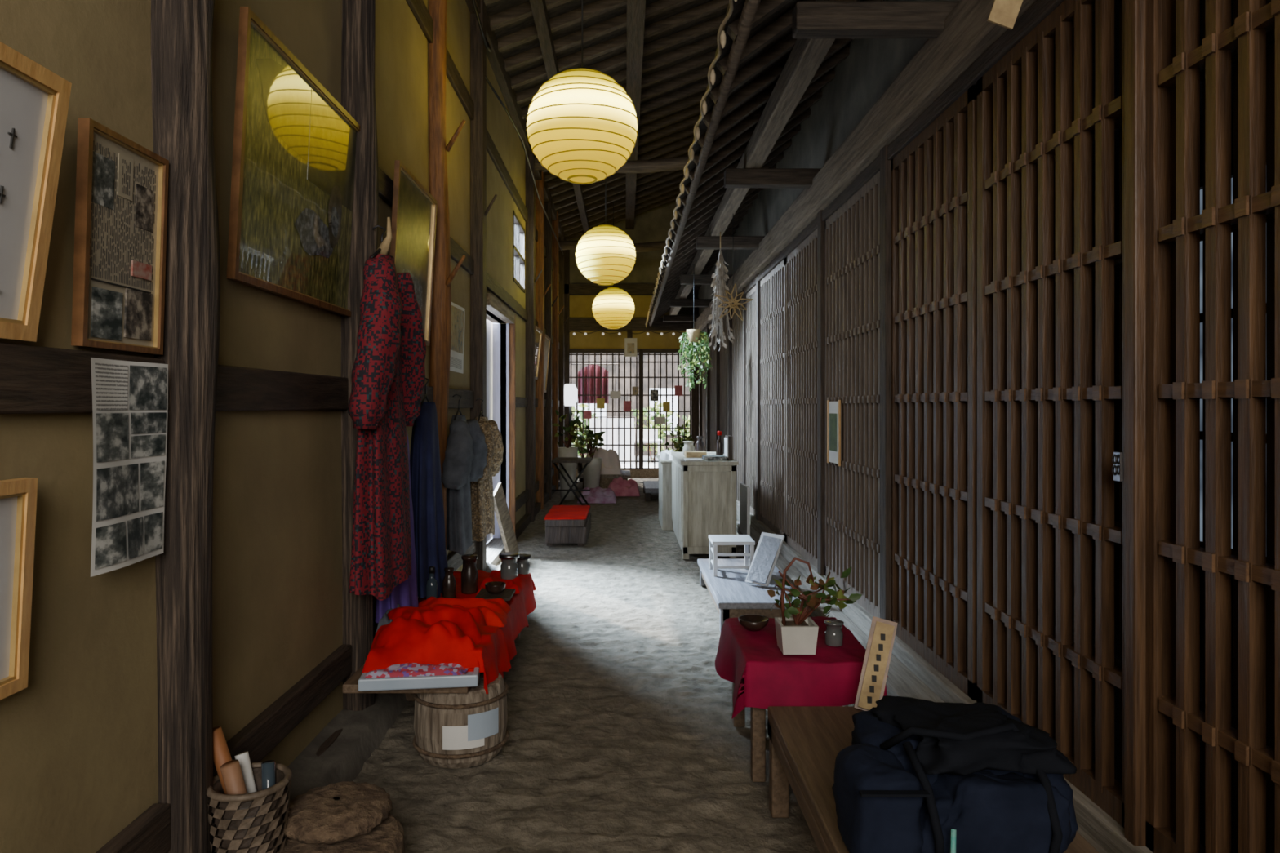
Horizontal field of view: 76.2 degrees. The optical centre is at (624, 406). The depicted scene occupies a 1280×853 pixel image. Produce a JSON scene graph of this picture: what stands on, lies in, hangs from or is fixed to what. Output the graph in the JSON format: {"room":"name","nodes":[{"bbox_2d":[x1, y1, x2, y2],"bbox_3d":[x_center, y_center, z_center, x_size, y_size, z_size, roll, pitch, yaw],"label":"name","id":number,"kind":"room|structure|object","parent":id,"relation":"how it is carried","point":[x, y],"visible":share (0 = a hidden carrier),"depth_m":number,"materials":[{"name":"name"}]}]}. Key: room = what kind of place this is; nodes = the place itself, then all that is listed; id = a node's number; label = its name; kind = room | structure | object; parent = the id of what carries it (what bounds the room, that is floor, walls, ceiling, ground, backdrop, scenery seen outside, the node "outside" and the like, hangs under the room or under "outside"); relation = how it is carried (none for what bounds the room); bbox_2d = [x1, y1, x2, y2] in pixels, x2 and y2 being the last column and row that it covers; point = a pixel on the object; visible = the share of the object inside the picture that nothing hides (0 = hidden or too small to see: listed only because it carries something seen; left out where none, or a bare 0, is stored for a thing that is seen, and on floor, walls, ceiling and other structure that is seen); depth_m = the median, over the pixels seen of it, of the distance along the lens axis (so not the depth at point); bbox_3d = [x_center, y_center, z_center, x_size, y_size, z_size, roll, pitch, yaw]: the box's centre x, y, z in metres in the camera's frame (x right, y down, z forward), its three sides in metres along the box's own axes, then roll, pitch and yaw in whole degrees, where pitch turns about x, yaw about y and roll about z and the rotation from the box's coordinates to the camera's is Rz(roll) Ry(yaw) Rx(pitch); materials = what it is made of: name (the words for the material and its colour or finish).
{"room":"traditional japanese shop","nodes":[
{"label":"traditional japanese shop","id":0,"kind":"room"},
{"bbox_2d":[0,0,535,852],"bbox_3d":[-1.230,-0.950,6.750,0.060,4.700,18.700,0,0,0],"label":"wall","id":1,"kind":"structure","parent":0,"point":[79,748],"depth_m":2.44,"materials":[{"name":"paint"}]},
{"bbox_2d":[0,477,37,700],"bbox_3d":[-1.173,0.346,1.425,0.045,0.411,0.350,0,0,0],"label":"picture frame","id":2,"kind":"object","parent":1,"relation":"attached to","point":[18,496],"visible":1,"depth_m":1.57,"materials":[{"name":"brown wood"}]},
{"bbox_2d":[0,41,71,342],"bbox_3d":[-1.138,-0.383,1.415,0.095,0.513,0.390,0,0,0],"label":"picture frame","id":3,"kind":"object","parent":1,"relation":"attached to","point":[34,100],"visible":1,"depth_m":1.55,"materials":[{"name":"brown wood"}]},
{"bbox_2d":[71,117,168,355],"bbox_3d":[-1.170,-0.375,1.907,0.040,0.491,0.305,0,0,0],"label":"frame","id":4,"kind":"object","parent":1,"relation":"attached to","point":[122,185],"visible":1,"depth_m":1.89,"materials":[{"name":"brown wood"}]},
{"bbox_2d":[90,357,168,577],"bbox_3d":[-1.154,0.133,1.910,0.014,0.475,0.290,0,0,0],"label":"sheet","id":5,"kind":"object","parent":1,"relation":"attached to","point":[130,399],"visible":1,"depth_m":1.90,"materials":[{"name":"white paper"}]},
{"bbox_2d":[151,0,220,852],"bbox_3d":[-1.175,-0.900,2.153,0.200,4.601,0.194,0,0,29],"label":"wooden post","id":6,"kind":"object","parent":1,"relation":"attached to","point":[182,30],"depth_m":2.10,"materials":[{"name":"brown wood"}]},
{"bbox_2d":[0,0,565,852],"bbox_3d":[-1.160,-0.910,6.750,0.080,4.620,18.500,0,0,0],"label":"wooden beams","id":7,"kind":"structure","parent":1,"relation":"attached to","point":[34,380],"depth_m":2.75,"materials":[{"name":"brown wood"}]},
{"bbox_2d":[226,6,360,316],"bbox_3d":[-1.153,-0.784,2.965,0.065,0.811,1.070,0,0,0],"label":"photo frame","id":8,"kind":"object","parent":1,"relation":"attached to","point":[294,148],"visible":0.97,"depth_m":2.79,"materials":[{"name":"brown wood"}]},
{"bbox_2d":[341,0,378,711],"bbox_3d":[-1.175,-0.900,3.537,0.194,4.602,0.191,0,0,-38],"label":"trim","id":9,"kind":"structure","parent":1,"relation":"attached to","point":[358,16],"depth_m":3.47,"materials":[{"name":"brown wood"}]},
{"bbox_2d":[347,217,426,600],"bbox_3d":[-1.023,-0.010,3.492,0.237,1.581,0.698,0,0,0],"label":"patterned dress","id":10,"kind":"object","parent":1,"relation":"attached to","point":[388,377],"visible":1,"depth_m":3.30,"materials":[{"name":"red fabric"}]},
{"bbox_2d":[374,431,418,623],"bbox_3d":[-1.070,0.491,3.848,0.153,1.058,0.473,0,0,0],"label":"skirt","id":11,"kind":"object","parent":1,"relation":"hanging from","point":[406,593],"visible":0.2,"depth_m":3.79,"materials":[{"name":"fabric"}]},
{"bbox_2d":[390,160,437,346],"bbox_3d":[-1.150,-0.789,4.455,0.070,0.861,0.810,0,0,0],"label":"photo frame","id":12,"kind":"object","parent":1,"relation":"attached to","point":[414,211],"visible":0.66,"depth_m":4.47,"materials":[{"name":"gold wood"}]},
{"bbox_2d":[409,377,448,597],"bbox_3d":[-1.063,0.421,4.352,0.226,1.159,0.583,0,0,0],"label":"dress","id":13,"kind":"object","parent":1,"relation":"hanging from","point":[424,455],"visible":0.82,"depth_m":4.22,"materials":[{"name":"fabric"}]},
{"bbox_2d":[428,0,466,556],"bbox_3d":[-1.104,-0.901,5.068,0.265,4.603,0.164,0,0,0],"label":"trim","id":14,"kind":"structure","parent":1,"relation":"attached to","point":[441,316],"depth_m":5.02,"materials":[{"name":"orange wood"}]},
{"bbox_2d":[449,302,464,373],"bbox_3d":[-1.189,-0.480,5.725,0.014,0.480,0.650,0,0,0],"label":"poster","id":15,"kind":"object","parent":1,"relation":"attached to","point":[457,329],"visible":0.7,"depth_m":5.82,"materials":[{"name":"white paper"}]},
{"bbox_2d":[441,394,487,555],"bbox_3d":[-1.047,0.431,5.325,0.228,1.018,0.668,0,0,0],"label":"shirt","id":16,"kind":"object","parent":1,"relation":"hanging from","point":[464,462],"visible":0.97,"depth_m":5.14,"materials":[{"name":"fabric"}]},
{"bbox_2d":[470,0,497,571],"bbox_3d":[-1.097,-0.900,6.420,0.205,4.600,0.160,0,0,0],"label":"trim","id":17,"kind":"structure","parent":1,"relation":"attached to","point":[478,210],"depth_m":6.34,"materials":[{"name":"brown wood"}]},
{"bbox_2d":[470,398,503,541],"bbox_3d":[-1.032,0.451,5.979,0.231,1.019,0.672,0,0,0],"label":"floral blouse","id":18,"kind":"object","parent":1,"relation":"hanging from","point":[482,506],"visible":0.7,"depth_m":5.83,"materials":[{"name":"beige fabric"}]},
{"bbox_2d":[486,319,493,542],"bbox_3d":[-1.373,0.245,8.180,0.055,2.210,0.800,0,0,0],"label":"door","id":19,"kind":"structure","parent":1,"relation":"in","point":[489,324],"depth_m":8.21,"materials":[{"name":"white wood"}]},
{"bbox_2d":[486,293,515,565],"bbox_3d":[-1.230,0.255,7.560,0.220,2.390,1.660,0,0,0],"label":"door frame","id":20,"kind":"structure","parent":1,"relation":"attached to","point":[495,546],"depth_m":8.28,"materials":[{"name":"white wood"}]},
{"bbox_2d":[471,0,564,254],"bbox_3d":[-1.050,-2.799,9.745,0.124,0.615,8.510,0,0,0],"label":"cable","id":21,"kind":"object","parent":1,"relation":"attached to","point":[486,45],"visible":1,"depth_m":6.82,"materials":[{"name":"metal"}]},
{"bbox_2d":[512,209,524,293],"bbox_3d":[-1.225,-1.725,9.250,0.070,0.750,1.000,0,0,0],"label":"window","id":22,"kind":"structure","parent":1,"relation":"in","point":[518,231],"depth_m":9.23,"materials":[{"name":"white glass"}]},
{"bbox_2d":[525,151,542,521],"bbox_3d":[-1.097,-0.900,9.950,0.205,4.600,0.160,0,0,0],"label":"trim","id":23,"kind":"structure","parent":1,"relation":"attached to","point":[530,186],"depth_m":9.87,"materials":[{"name":"brown wood"}]},
{"bbox_2d":[535,171,551,509],"bbox_3d":[-1.097,-0.900,11.100,0.205,4.600,0.160,0,0,0],"label":"trim","id":24,"kind":"structure","parent":1,"relation":"attached to","point":[540,213],"depth_m":11.02,"materials":[{"name":"orange wood"}]},
{"bbox_2d":[544,192,558,499],"bbox_3d":[-1.097,-0.900,12.300,0.205,4.600,0.160,0,0,0],"label":"trim","id":25,"kind":"structure","parent":1,"relation":"attached to","point":[548,206],"depth_m":12.22,"materials":[{"name":"brown wood"}]},
{"bbox_2d":[551,211,564,489],"bbox_3d":[-1.097,-0.900,13.500,0.205,4.600,0.160,0,0,0],"label":"trim","id":26,"kind":"structure","parent":1,"relation":"attached to","point":[555,313],"depth_m":13.42,"materials":[{"name":"orange wood"}]},
{"bbox_2d":[558,228,569,478],"bbox_3d":[-1.097,-0.900,14.800,0.205,4.600,0.160,0,0,0],"label":"trim","id":27,"kind":"structure","parent":1,"relation":"attached to","point":[561,257],"depth_m":14.72,"materials":[{"name":"brown wood"}]},
{"bbox_2d":[533,155,688,252],"bbox_3d":[0.120,-2.848,11.998,2.655,0.430,4.158,0,0,0],"label":"trim","id":28,"kind":"structure","parent":1,"relation":"attached to","point":[679,162],"depth_m":9.96,"materials":[{"name":"brown wood"}]},
{"bbox_2d":[213,563,497,852],"bbox_3d":[-1.095,1.355,4.100,0.230,0.158,5.200,0,0,0],"label":"floor","id":29,"kind":"structure","parent":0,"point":[364,731],"depth_m":3.18,"materials":[{"name":"stone"}]},
{"bbox_2d":[352,477,853,852],"bbox_3d":[0.125,1.495,6.900,2.950,0.211,19.000,0,0,0],"label":"floor","id":30,"kind":"structure","parent":0,"point":[624,738],"depth_m":3.49,"materials":[{"name":"stone"}]},
{"bbox_2d":[206,761,292,852],"bbox_3d":[-1.030,1.121,2.240,0.220,0.199,0.220,0,0,0],"label":"woven basket","id":31,"kind":"object","parent":30,"relation":"on","point":[251,822],"visible":0.87,"depth_m":2.17,"materials":[{"name":"wicker"}]},
{"bbox_2d":[213,726,275,795],"bbox_3d":[-1.060,1.045,2.260,0.146,0.322,0.145,0,0,28],"label":"rolled papers","id":32,"kind":"object","parent":31,"relation":"in","point":[236,776],"visible":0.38,"depth_m":2.23,"materials":[{"name":"brown paper"}]},
{"bbox_2d":[276,813,404,852],"bbox_3d":[-0.880,1.310,2.298,0.502,0.180,0.502,0,0,0],"label":"stool","id":33,"kind":"object","parent":30,"relation":"on","point":[388,837],"visible":0.29,"depth_m":2.28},
{"bbox_2d":[282,781,392,844],"bbox_3d":[-0.840,1.180,2.378,0.314,0.076,0.315,0,0,0],"label":"lid","id":34,"kind":"object","parent":33,"relation":"on","point":[340,811],"visible":0.94,"depth_m":2.31,"materials":[{"name":"wood"}]},
{"bbox_2d":[342,633,519,701],"bbox_3d":[-0.840,1.232,4.060,0.480,0.335,1.880,0,0,0],"label":"bench","id":35,"kind":"object","parent":30,"relation":"on","point":[351,685],"visible":0.09,"depth_m":3.12,"materials":[{"name":"brown wood"}]},
{"bbox_2d":[358,666,479,691],"bbox_3d":[-0.801,1.040,3.285,0.440,0.045,0.450,0,0,-7],"label":"plastic tray","id":36,"kind":"object","parent":35,"relation":"on","point":[469,678],"visible":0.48,"depth_m":3.06,"materials":[{"name":"plastic"}]},
{"bbox_2d":[365,662,467,678],"bbox_3d":[-0.798,1.009,3.170,0.400,0.033,0.193,0,0,0],"label":"scarf","id":37,"kind":"object","parent":36,"relation":"on","point":[408,669],"visible":0.7,"depth_m":3.10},
{"bbox_2d":[361,604,486,673],"bbox_3d":[-0.819,0.937,3.422,0.483,0.166,0.554,0,0,-9],"label":"cloth","id":38,"kind":"object","parent":36,"relation":"on","point":[438,634],"visible":0.95,"depth_m":3.23,"materials":[{"name":"fabric"}]},
{"bbox_2d":[463,624,511,693],"bbox_3d":[-0.639,1.058,3.420,0.258,0.239,0.501,0,0,0],"label":"cloth","id":39,"kind":"object","parent":36,"relation":"on","point":[491,651],"visible":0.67,"depth_m":3.37,"materials":[{"name":"fabric"}]},
{"bbox_2d":[417,569,536,679],"bbox_3d":[-0.820,1.124,4.276,0.580,0.242,1.562,0,0,0],"label":"cloth","id":40,"kind":"object","parent":35,"relation":"on","point":[523,603],"visible":0.27,"depth_m":4.39,"materials":[{"name":"fabric"}]},
{"bbox_2d":[417,596,511,626],"bbox_3d":[-0.801,0.968,3.901,0.501,0.093,0.352,0,0,-5],"label":"garment","id":41,"kind":"object","parent":40,"relation":"on","point":[495,611],"visible":0.5,"depth_m":3.90,"materials":[{"name":"fabric"}]},
{"bbox_2d":[461,554,477,594],"bbox_3d":[-0.840,0.910,4.420,0.090,0.200,0.090,0,0,0],"label":"vase","id":42,"kind":"object","parent":40,"relation":"on","point":[469,571],"visible":1,"depth_m":4.38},
{"bbox_2d":[475,581,515,600],"bbox_3d":[-0.670,0.953,4.230,0.180,0.065,0.220,0,0,0],"label":"tray","id":43,"kind":"object","parent":40,"relation":"on","point":[495,589],"visible":0.96,"depth_m":4.20,"materials":[{"name":"brown wood"}]},
{"bbox_2d":[475,569,529,594],"bbox_3d":[-0.679,0.979,4.621,0.246,0.062,0.493,0,0,0],"label":"cloth","id":44,"kind":"object","parent":40,"relation":"on","point":[519,582],"visible":0.61,"depth_m":4.50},
{"bbox_2d":[498,551,519,579],"bbox_3d":[-0.650,0.900,4.600,0.117,0.139,0.117,0,0,0],"label":"glass jar","id":45,"kind":"object","parent":44,"relation":"on","point":[508,566],"visible":0.99,"depth_m":4.56,"materials":[{"name":"glass"}]},
{"bbox_2d":[412,672,509,768],"bbox_3d":[-0.660,1.252,3.300,0.384,0.296,0.384,0,0,0],"label":"barrel","id":46,"kind":"object","parent":30,"relation":"on","point":[453,731],"visible":0.74,"depth_m":3.15,"materials":[{"name":"brown wood"}]},
{"bbox_2d":[493,482,519,552],"bbox_3d":[-1.065,1.060,7.300,0.194,0.721,0.594,0,0,0],"label":"leaning board","id":47,"kind":"object","parent":30,"relation":"on","point":[501,510],"visible":0.71,"depth_m":7.23,"materials":[{"name":"grey wood"}]},
{"bbox_2d":[552,409,582,500],"bbox_3d":[-0.839,0.724,12.215,0.434,1.352,0.605,0,0,0],"label":"potted plant","id":48,"kind":"object","parent":30,"relation":"on","point":[571,468],"visible":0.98,"depth_m":12.11,"materials":[{"name":"green plant"}]},
{"bbox_2d":[545,511,591,546],"bbox_3d":[-0.585,1.265,8.650,0.410,0.270,1.100,0,0,0],"label":"wooden stool","id":49,"kind":"object","parent":30,"relation":"on","point":[562,531],"visible":0.81,"depth_m":8.12,"materials":[{"name":"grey wood"}]},
{"bbox_2d":[544,505,590,519],"bbox_3d":[-0.592,1.122,8.650,0.416,0.029,1.072,0,0,0],"label":"mat","id":50,"kind":"object","parent":49,"relation":"on","point":[556,512],"visible":1,"depth_m":8.55,"materials":[{"name":"fabric"}]},
{"bbox_2d":[551,457,591,505],"bbox_3d":[-0.700,1.058,10.950,0.500,0.697,0.700,0,0,0],"label":"folding table","id":51,"kind":"object","parent":30,"relation":"on","point":[557,460],"visible":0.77,"depth_m":10.64,"materials":[{"name":"brown wood"}]},
{"bbox_2d":[575,425,605,488],"bbox_3d":[-0.499,0.852,12.899,0.459,1.097,0.400,0,0,25],"label":"potted plant","id":52,"kind":"object","parent":30,"relation":"on","point":[591,473],"visible":0.87,"depth_m":12.82,"materials":[{"name":"green plant"}]},
{"bbox_2d":[577,486,617,503],"bbox_3d":[-0.404,1.291,12.000,0.579,0.219,0.522,0,0,0],"label":"cushion","id":53,"kind":"object","parent":30,"relation":"on","point":[597,495],"visible":0.94,"depth_m":11.79,"materials":[{"name":"fabric"}]},
{"bbox_2d":[579,470,631,488],"bbox_3d":[-0.325,1.275,14.100,0.850,0.250,1.100,0,0,0],"label":"platform","id":54,"kind":"object","parent":30,"relation":"on","point":[605,479],"visible":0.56,"depth_m":13.60,"materials":[{"name":"grey wood"}]},
{"bbox_2d":[582,447,622,474],"bbox_3d":[-0.387,0.917,14.005,0.688,0.465,0.625,0,0,0],"label":"cushion","id":55,"kind":"object","parent":54,"relation":"on","point":[611,463],"visible":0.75,"depth_m":13.79,"materials":[{"name":"beige fabric"}]},
{"bbox_2d":[657,455,673,530],"bbox_3d":[0.520,1.005,9.625,0.240,0.790,0.990,0,0,0],"label":"cabinet","id":56,"kind":"object","parent":30,"relation":"on","point":[664,466],"visible":0.44,"depth_m":9.15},
{"bbox_2d":[671,451,738,559],"bbox_3d":[0.775,0.953,8.225,0.530,0.895,1.590,0,0,0],"label":"base cabinet","id":57,"kind":"object","parent":30,"relation":"on","point":[704,492],"visible":0.82,"depth_m":7.45,"materials":[{"name":"wood"}]},
{"bbox_2d":[697,558,808,632],"bbox_3d":[0.858,1.302,5.725,0.565,0.195,1.450,0,0,0],"label":"table","id":58,"kind":"object","parent":30,"relation":"on","point":[731,596],"visible":0.46,"depth_m":5.31,"materials":[{"name":"white wood"}]},
{"bbox_2d":[708,534,755,576],"bbox_3d":[0.770,1.079,5.900,0.300,0.249,0.300,0,0,0],"label":"stool","id":59,"kind":"object","parent":58,"relation":"on","point":[715,540],"visible":0.86,"depth_m":5.77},
{"bbox_2d":[745,532,784,586],"bbox_3d":[0.946,1.035,5.521,0.171,0.325,0.240,0,0,43],"label":"photo panel","id":60,"kind":"object","parent":58,"relation":"on","point":[762,565],"visible":1,"depth_m":5.50,"materials":[{"name":"paper"}]},
{"bbox_2d":[732,682,854,782],"bbox_3d":[0.695,1.177,3.320,0.470,0.445,0.600,0,0,0],"label":"table","id":61,"kind":"object","parent":30,"relation":"on","point":[757,716],"visible":0.23,"depth_m":3.04,"materials":[{"name":"brown wood"}]},
{"bbox_2d":[715,616,888,719],"bbox_3d":[0.675,1.028,3.304,0.580,0.194,0.738,0,0,0],"label":"tablecloth","id":62,"kind":"object","parent":61,"relation":"on","point":[762,677],"visible":0.61,"depth_m":3.00,"materials":[{"name":"fabric"}]},
{"bbox_2d":[767,556,862,654],"bbox_3d":[0.727,0.753,3.118,0.342,0.358,0.230,0,0,0],"label":"potted plant","id":63,"kind":"object","parent":62,"relation":"on","point":[797,635],"visible":1,"depth_m":3.09,"materials":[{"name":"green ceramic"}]},
{"bbox_2d":[823,618,844,646],"bbox_3d":[0.820,0.890,3.200,0.076,0.090,0.076,0,0,0],"label":"glass jar","id":64,"kind":"object","parent":62,"relation":"on","point":[833,634],"visible":1,"depth_m":3.17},
{"bbox_2d":[767,706,1099,852],"bbox_3d":[0.810,1.225,1.730,0.620,0.350,2.260,0,0,0],"label":"bench","id":65,"kind":"object","parent":30,"relation":"on","point":[805,742],"visible":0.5,"depth_m":2.54,"materials":[{"name":"brown wood"}]},
{"bbox_2d":[853,616,897,711],"bbox_3d":[0.876,0.904,2.848,0.084,0.313,0.195,0,0,44],"label":"wooden plaque","id":66,"kind":"object","parent":65,"relation":"on","point":[871,688],"visible":0.96,"depth_m":2.83,"materials":[{"name":"wood"}]},
{"bbox_2d":[831,695,1078,852],"bbox_3d":[0.783,0.898,1.979,0.568,0.324,0.446,0,0,0],"label":"bag","id":67,"kind":"object","parent":65,"relation":"on","point":[916,775],"visible":1,"depth_m":1.84,"materials":[{"name":"fabric"}]},
{"bbox_2d":[484,0,728,240],"bbox_3d":[0.100,-3.762,6.800,3.000,1.240,19.000,0,0,0],"label":"ceiling","id":68,"kind":"structure","parent":0,"point":[500,6],"depth_m":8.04,"materials":[{"name":"wood"}]},
{"bbox_2d":[525,0,637,184],"bbox_3d":[-0.276,-2.457,5.300,0.723,1.985,0.725,0,0,-4],"label":"paper lantern","id":69,"kind":"object","parent":68,"relation":"hanging from","point":[582,124],"visible":1,"depth_m":5.05,"materials":[{"name":"yellow"}]},
{"bbox_2d":[575,177,635,285],"bbox_3d":[-0.226,-2.447,9.700,0.723,2.005,0.722,0,0,-40],"label":"paper lantern","id":70,"kind":"object","parent":68,"relation":"hanging from","point":[605,255],"visible":1,"depth_m":9.45,"materials":[{"name":"yellow"}]},
{"bbox_2d":[591,201,634,329],"bbox_3d":[-0.192,-2.377,13.802,0.723,2.145,0.723,0,0,-5],"label":"paper lantern","id":71,"kind":"object","parent":68,"relation":"hanging from","point":[613,308],"visible":1,"depth_m":13.55,"materials":[{"name":"yellow"}]},
{"bbox_2d":[569,200,697,478],"bbox_3d":[0.120,-1.500,16.050,2.840,6.000,0.140,0,0,0],"label":"wall","id":72,"kind":"structure","parent":0,"point":[651,225],"depth_m":16.02,"materials":[{"name":"yellow paint"}]},
{"bbox_2d":[569,352,690,469],"bbox_3d":[0.110,0.085,16.025,2.420,2.310,0.050,0,0,0],"label":"lattice door","id":73,"kind":"structure","parent":72,"relation":"in","point":[571,353],"depth_m":16.00,"materials":[{"name":"brown wood"}]},
{"bbox_2d":[583,373,682,423],"bbox_3d":[0.165,-0.150,15.982,1.930,1.000,0.015,0,0,0],"label":"cards","id":74,"kind":"object","parent":73,"relation":"hanging from","point":[677,388],"visible":1,"depth_m":15.97,"materials":[{"name":"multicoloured paper"}]},
{"bbox_2d":[564,249,698,469],"bbox_3d":[0.120,-0.850,16.000,2.640,4.500,0.200,0,0,0],"label":"trim","id":75,"kind":"structure","parent":72,"relation":"attached to","point":[571,323],"depth_m":15.92,"materials":[{"name":"brown wood"}]},
{"bbox_2d":[648,0,760,326],"bbox_3d":[0.500,-1.580,7.450,0.060,0.057,16.900,0,0,0],"label":"trim","id":76,"kind":"structure","parent":72,"relation":"attached to","point":[750,7],"depth_m":4.32,"materials":[{"name":"brown wood"}]},
{"bbox_2d":[647,0,883,324],"bbox_3d":[0.939,-1.959,6.750,1.038,0.807,18.500,0,0,0],"label":"ceiling","id":77,"kind":"structure","parent":0,"point":[770,43],"depth_m":5.23,"materials":[{"name":"brown wood"}]},
{"bbox_2d":[644,0,737,327],"bbox_3d":[0.410,-1.536,7.430,0.040,0.090,16.862,0,0,0],"label":"string lights","id":78,"kind":"object","parent":77,"relation":"attached to","point":[722,37],"visible":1,"depth_m":4.56},
{"bbox_2d":[697,0,959,502],"bbox_3d":[1.488,-1.550,6.750,0.105,5.900,18.700,0,0,0],"label":"wall","id":79,"kind":"structure","parent":0,"point":[872,65],"depth_m":6.39,"materials":[{"name":"paint"}]},
{"bbox_2d":[746,285,755,516],"bbox_3d":[1.455,-0.060,9.110,0.090,2.520,0.960,0,0,0],"label":"door","id":80,"kind":"structure","parent":79,"relation":"in","point":[751,305],"depth_m":9.14,"materials":[{"name":"wood"}]},
{"bbox_2d":[760,257,786,541],"bbox_3d":[1.455,-0.060,7.910,0.090,2.520,1.360,0,0,0],"label":"door","id":81,"kind":"structure","parent":79,"relation":"in","point":[772,286],"depth_m":7.78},
{"bbox_2d":[786,228,817,568],"bbox_3d":[1.455,-0.060,6.520,0.090,2.520,1.340,0,0,0],"label":"door","id":82,"kind":"structure","parent":79,"relation":"in","point":[802,262],"depth_m":6.55,"materials":[{"name":"wood"}]},
{"bbox_2d":[662,0,958,321],"bbox_3d":[1.080,-1.710,6.800,0.720,0.260,18.400,0,0,0],"label":"beam","id":83,"kind":"structure","parent":79,"relation":"attached to","point":[816,24],"depth_m":4.43,"materials":[{"name":"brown wood"}]},
{"bbox_2d":[676,328,712,391],"bbox_3d":[0.785,-0.879,9.220,0.394,1.441,0.336,0,0,0],"label":"ivy","id":84,"kind":"object","parent":83,"relation":"hanging from","point":[693,335],"visible":0.98,"depth_m":9.15,"materials":[{"name":"green plant"}]},
{"bbox_2d":[707,231,734,350],"bbox_3d":[0.876,-1.053,7.514,0.239,1.093,0.243,0,0,-28],"label":"bundle","id":85,"kind":"object","parent":83,"relation":"hanging from","point":[719,277],"visible":0.94,"depth_m":7.47,"materials":[{"name":"plant"}]},
{"bbox_2d":[824,170,879,617],"bbox_3d":[1.455,-0.060,5.110,0.090,2.520,1.400,0,0,0],"label":"door","id":86,"kind":"structure","parent":79,"relation":"in","point":[852,233],"depth_m":5.10,"materials":[{"name":"wood"}]},
{"bbox_2d":[826,400,840,466],"bbox_3d":[1.395,0.175,5.450,0.010,0.430,0.320,0,0,0],"label":"picture frame","id":87,"kind":"object","parent":86,"relation":"attached to","point":[833,408],"visible":1,"depth_m":5.43,"materials":[{"name":"paper"}]},
{"bbox_2d":[693,0,1037,330],"bbox_3d":[1.450,-1.510,6.700,0.220,0.240,18.600,0,0,0],"label":"trim","id":88,"kind":"structure","parent":79,"relation":"attached to","point":[966,34],"depth_m":4.15,"materials":[{"name":"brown wood"}]},
{"bbox_2d":[736,521,1107,852],"bbox_3d":[1.290,1.335,4.100,0.180,0.130,10.200,0,0,0],"label":"trim","id":89,"kind":"structure","parent":79,"relation":"attached to","point":[900,681],"depth_m":3.99,"materials":[{"name":"grey wood"}]},
{"bbox_2d":[739,483,750,536],"bbox_3d":[1.215,1.050,8.250,0.030,0.500,0.500,0,0,0],"label":"sign","id":90,"kind":"object","parent":89,"relation":"on","point":[744,491],"visible":0.86,"depth_m":8.15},
{"bbox_2d":[698,0,1153,852],"bbox_3d":[1.460,0.000,6.700,0.160,2.800,18.600,0,0,0],"label":"trim","id":91,"kind":"structure","parent":79,"relation":"attached to","point":[1112,837],"depth_m":2.48,"materials":[{"name":"brown wood"}]},
{"bbox_2d":[891,84,977,700],"bbox_3d":[1.480,-0.060,3.850,0.140,2.520,1.040,0,0,0],"label":"lattice panel","id":92,"kind":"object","parent":79,"relation":"in","point":[934,178],"depth_m":3.71,"materials":[{"name":"wood"}]},
{"bbox_2d":[986,0,1022,30],"bbox_3d":[1.226,-1.328,2.500,0.230,0.349,0.008,0,0,0],"label":"tag","id":93,"kind":"object","parent":79,"relation":"hanging from","point":[1003,13],"visible":1,"depth_m":2.50,"materials":[{"name":"paper"}]},
{"bbox_2d":[977,0,1124,827],"bbox_3d":[1.461,-0.060,2.783,0.178,2.520,1.015,0,0,0],"label":"door","id":94,"kind":"structure","parent":79,"relation":"in","point":[1028,138],"depth_m":2.77,"materials":[{"name":"wood"}]},
{"bbox_2d":[1145,0,1279,852],"bbox_3d":[1.480,-0.060,1.710,0.140,2.520,1.060,0,0,0],"label":"door","id":95,"kind":"structure","parent":79,"relation":"in","point":[1176,64],"depth_m":2.03,"materials":[{"name":"wood"}]},
{"bbox_2d":[1072,0,1232,852],"bbox_3d":[2.580,-0.100,4.600,2.040,3.200,10.400,0,0,0],"label":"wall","id":96,"kind":"structure","parent":0,"point":[1116,2],"depth_m":5.11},
{"bbox_2d":[1200,166,1232,548],"bbox_3d":[3.460,-0.200,4.500,0.080,2.300,1.260,0,0,0],"label":"window","id":97,"kind":"structure","parent":96,"relation":"in","point":[1201,180],"depth_m":4.89,"materials":[{"name":"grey glass"}]},
{"label":"outside","id":98,"kind":"structure","parent":0,"visible":0},
{"bbox_2d":[577,455,657,467],"bbox_3d":[0.000,1.485,21.150,12.000,0.130,9.700,0,0,0],"label":"ground","id":99,"kind":"structure","parent":98,"point":[645,457],"depth_m":19.98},
{"bbox_2d":[486,315,689,456],"bbox_3d":[0.000,-0.700,22.800,12.000,4.200,0.800,0,0,0],"label":"wall","id":100,"kind":"structure","parent":99,"relation":"on","point":[573,357],"depth_m":23.00,"materials":[{"name":"white paint"}]},
{"bbox_2d":[586,416,635,467],"bbox_3d":[-0.275,0.820,16.900,1.050,1.200,0.080,0,0,0],"label":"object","id":101,"kind":"object","parent":99,"relation":"on","point":[597,418],"visible":0.54,"depth_m":16.91,"materials":[{"name":"white paper"}]},
{"bbox_2d":[631,400,679,462],"bbox_3d":[0.706,0.647,20.440,1.364,1.790,1.476,0,0,0],"label":"shrub","id":102,"kind":"object","parent":99,"relation":"on","point":[657,414],"visible":0.34,"depth_m":20.45,"materials":[{"name":"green plant"}]},
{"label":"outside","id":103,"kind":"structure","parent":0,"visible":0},
{"bbox_2d":[571,363,617,403],"bbox_3d":[-0.600,-0.457,16.600,1.000,0.813,0.100,0,0,0],"label":"curtain","id":104,"kind":"object","parent":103,"point":[591,365],"visible":0.65,"depth_m":16.61,"materials":[{"name":"red fabric"}]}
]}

